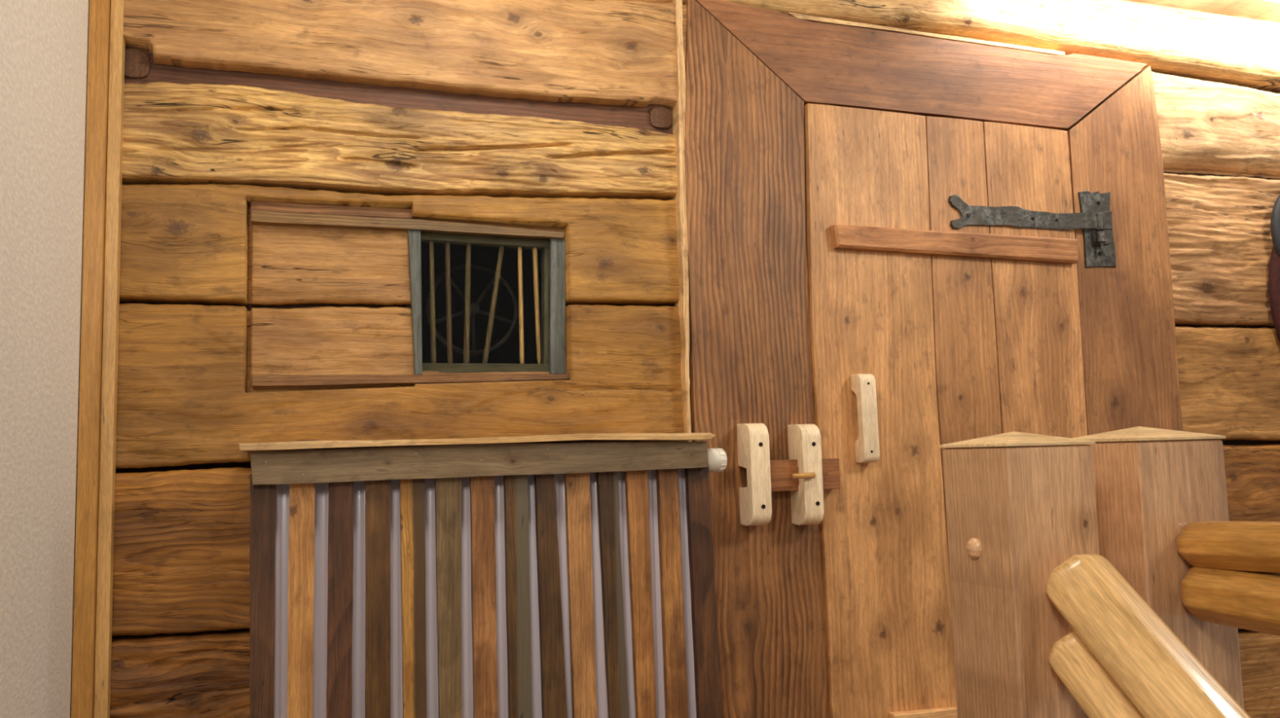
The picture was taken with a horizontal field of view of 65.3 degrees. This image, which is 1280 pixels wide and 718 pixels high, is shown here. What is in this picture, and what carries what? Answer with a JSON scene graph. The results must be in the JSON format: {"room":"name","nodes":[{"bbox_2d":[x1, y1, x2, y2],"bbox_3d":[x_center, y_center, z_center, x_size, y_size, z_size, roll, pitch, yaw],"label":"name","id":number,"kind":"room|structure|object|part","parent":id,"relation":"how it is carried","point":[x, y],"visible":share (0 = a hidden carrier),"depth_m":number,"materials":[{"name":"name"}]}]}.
{"room":"log cabin interior","nodes":[
{"label":"log cabin interior","id":0,"kind":"room"},
{"bbox_2d":[0,0,89,717],"bbox_3d":[-0.527,0.032,0.248,0.060,2.310,3.199,0,-6,-18],"label":"wall","id":1,"kind":"structure","parent":0,"point":[44,43],"depth_m":1.50,"materials":[{"name":"white paint"}]},
{"bbox_2d":[71,0,111,717],"bbox_3d":[-0.967,0.186,1.755,0.031,2.308,0.043,0,-6,-18],"label":"trim","id":2,"kind":"structure","parent":1,"relation":"attached to","point":[99,38],"depth_m":1.75,"materials":[{"name":"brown wood"}]},
{"bbox_2d":[110,0,1279,717],"bbox_3d":[0.870,0.148,2.415,4.055,2.410,0.133,0,-6,-18],"label":"wall","id":3,"kind":"structure","parent":0,"point":[546,115],"depth_m":2.00,"materials":[{"name":"brown wood"}]},
{"bbox_2d":[93,0,124,717],"bbox_3d":[-0.944,0.187,1.770,0.021,2.308,0.027,0,-6,-18],"label":"trim","id":4,"kind":"structure","parent":3,"relation":"attached to","point":[117,45],"depth_m":1.77,"materials":[{"name":"brown wood"}]},
{"bbox_2d":[250,200,569,386],"bbox_3d":[-0.463,-0.119,2.063,0.633,0.360,0.152,0,-6,-18],"label":"window","id":5,"kind":"structure","parent":3,"relation":"in","point":[484,298],"depth_m":2.04,"materials":[{"name":"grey wood"}]},
{"bbox_3d":[-0.606,-0.294,1.974,0.305,0.022,0.015,0,-6,-18],"label":"rail","id":6,"kind":"part","parent":5,"relation":"part of","materials":[{"name":"brown wood"}]},
{"bbox_3d":[-0.455,-0.269,2.017,0.618,0.027,0.022,0,-6,-18],"label":"rail","id":7,"kind":"part","parent":5,"relation":"part of","materials":[{"name":"brown wood"}]},
{"bbox_3d":[-0.442,0.042,1.987,0.617,0.023,0.026,0,-6,-18],"label":"rail","id":8,"kind":"part","parent":5,"relation":"part of","materials":[{"name":"brown wood"}]},
{"bbox_3d":[-0.315,-0.117,2.056,0.268,0.285,0.003,0,-6,-18],"label":"pane","id":9,"kind":"part","parent":5,"relation":"part of","materials":[{"name":"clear glass"}]},
{"bbox_3d":[-0.317,0.022,2.063,0.271,0.024,0.034,0,-6,-18],"label":"frame rail","id":10,"kind":"part","parent":5,"relation":"part of","materials":[{"name":"grey wood"}]},
{"bbox_2d":[274,448,727,717],"bbox_3d":[-0.238,0.686,1.862,0.867,1.015,0.105,0,-6,-18],"label":"radiator","id":11,"kind":"object","parent":3,"relation":"attached to","point":[717,457],"visible":0.35,"depth_m":1.84,"materials":[{"name":"grey metal"}]},
{"bbox_2d":[671,0,692,441],"bbox_3d":[0.108,0.242,2.123,0.032,2.098,0.052,0,-6,-18],"label":"trim","id":12,"kind":"structure","parent":3,"relation":"attached to","point":[679,109],"depth_m":2.15,"materials":[{"name":"brown wood"}]},
{"bbox_2d":[683,0,830,717],"bbox_3d":[0.247,0.266,2.165,0.294,2.145,0.059,0,-6,-18],"label":"trim","id":13,"kind":"structure","parent":3,"relation":"attached to","point":[750,355],"depth_m":2.16,"materials":[{"name":"red wood"}]},
{"bbox_2d":[695,0,1147,130],"bbox_3d":[0.707,-0.687,2.412,1.268,0.228,0.059,0,-6,-18],"label":"trim","id":14,"kind":"structure","parent":3,"relation":"attached to","point":[821,63],"depth_m":2.37,"materials":[{"name":"red wood"}]},
{"bbox_2d":[785,12,1065,55],"bbox_3d":[0.695,-0.775,2.414,0.771,0.025,0.047,0,-6,-18],"label":"trim","id":15,"kind":"structure","parent":3,"relation":"attached to","point":[810,18],"depth_m":2.38,"materials":[{"name":"brown wood"}]},
{"bbox_2d":[804,103,1115,717],"bbox_3d":[0.799,0.354,2.285,0.852,1.872,0.071,0,-6,-18],"label":"door","id":16,"kind":"structure","parent":3,"relation":"in","point":[926,334],"depth_m":2.27,"materials":[{"name":"brown wood"}]},
{"bbox_2d":[737,423,839,526],"bbox_3d":[0.327,0.244,2.115,0.220,0.217,0.089,0,-6,-18],"label":"door latch","id":17,"kind":"object","parent":16,"relation":"attached to","point":[805,474],"depth_m":2.10,"materials":[{"name":"beige wood"}]},
{"bbox_3d":[0.495,0.130,2.195,0.040,0.195,0.042,0,-6,-18],"label":"pull handle","id":18,"kind":"part","parent":16,"relation":"part of","materials":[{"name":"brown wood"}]},
{"bbox_3d":[0.957,-0.325,2.405,0.483,0.196,0.036,0,-6,-18],"label":"strap hinge","id":19,"kind":"part","parent":16,"relation":"part of","materials":[{"name":"grey metal"}]},
{"bbox_3d":[1.135,-0.323,2.479,0.098,0.196,0.005,0,-6,-18],"label":"hinge plate","id":20,"kind":"part","parent":16,"relation":"part of","materials":[{"name":"metal"}]},
{"bbox_2d":[1064,66,1182,442],"bbox_3d":[1.210,0.247,2.479,0.330,2.024,0.059,0,-6,-18],"label":"trim","id":21,"kind":"structure","parent":3,"relation":"attached to","point":[1126,309],"depth_m":2.50,"materials":[{"name":"brown wood"}]},
{"bbox_2d":[1125,0,1279,22],"bbox_3d":[0.867,-0.954,2.457,3.943,0.011,0.125,0,-6,-18],"label":"ceiling","id":22,"kind":"structure","parent":3,"relation":"attached to","point":[1264,10],"depth_m":2.68,"materials":[{"name":"white paint"}]},
{"bbox_2d":[1268,194,1279,342],"bbox_3d":[1.795,-0.216,2.690,0.242,0.517,0.044,0,-6,-18],"label":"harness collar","id":23,"kind":"object","parent":3,"relation":"hanging from","point":[1274,264],"visible":1,"depth_m":2.65,"materials":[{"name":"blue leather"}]},
{"bbox_3d":[1.389,1.219,0.801,4.055,0.050,3.300,0,-6,-18],"label":"floor","id":24,"kind":"structure","parent":0,"visible":0},
{"bbox_2d":[239,433,722,717],"bbox_3d":[-0.261,0.787,1.846,0.896,1.285,0.185,0,-6,-18],"label":"radiator cover","id":25,"kind":"object","parent":24,"relation":"on","point":[446,461],"visible":1,"depth_m":1.82,"materials":[{"name":"brown wood"}]},
{"bbox_2d":[239,433,715,452],"bbox_3d":[-0.292,0.156,1.901,0.866,0.017,0.184,0,-6,-18],"label":"shelf","id":26,"kind":"object","parent":25,"relation":"attached to","point":[503,444],"depth_m":1.84,"materials":[{"name":"brown wood"}]},
{"bbox_2d":[939,431,1251,717],"bbox_3d":[0.544,0.630,0.776,0.121,1.163,0.786,0,-6,-18],"label":"stair railing","id":27,"kind":"object","parent":24,"relation":"on","point":[1045,626],"visible":1,"depth_m":1.06,"materials":[{"name":"brown wood"}]},
{"bbox_3d":[0.444,0.670,1.090,0.114,1.146,0.120,0,-6,-18],"label":"newel post","id":28,"kind":"part","parent":27,"relation":"part of","materials":[{"name":"brown wood"}]},
{"bbox_3d":[0.564,0.520,0.733,0.074,0.535,0.664,0,-6,-18],"label":"rail","id":29,"kind":"part","parent":27,"relation":"part of","materials":[{"name":"brown wood"}]},
{"bbox_3d":[0.566,0.447,0.740,0.078,0.544,0.670,0,-6,-18],"label":"handrail","id":30,"kind":"part","parent":27,"relation":"part of","materials":[{"name":"brown wood"}]},
{"bbox_2d":[1073,426,1279,709],"bbox_3d":[0.776,0.617,0.723,0.131,1.166,1.080,0,-6,-18],"label":"stair railing","id":31,"kind":"object","parent":24,"relation":"on","point":[1163,524],"visible":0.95,"depth_m":1.15,"materials":[{"name":"brown wood"}]},
{"bbox_3d":[0.788,0.142,0.707,0.070,0.102,0.951,0,-6,-18],"label":"handrail","id":32,"kind":"part","parent":31,"relation":"part of","materials":[{"name":"orange wood"}]},
{"bbox_3d":[0.790,0.225,0.699,0.068,0.069,0.950,0,-6,-18],"label":"rail","id":33,"kind":"part","parent":31,"relation":"part of","materials":[{"name":"orange wood"}]}
]}

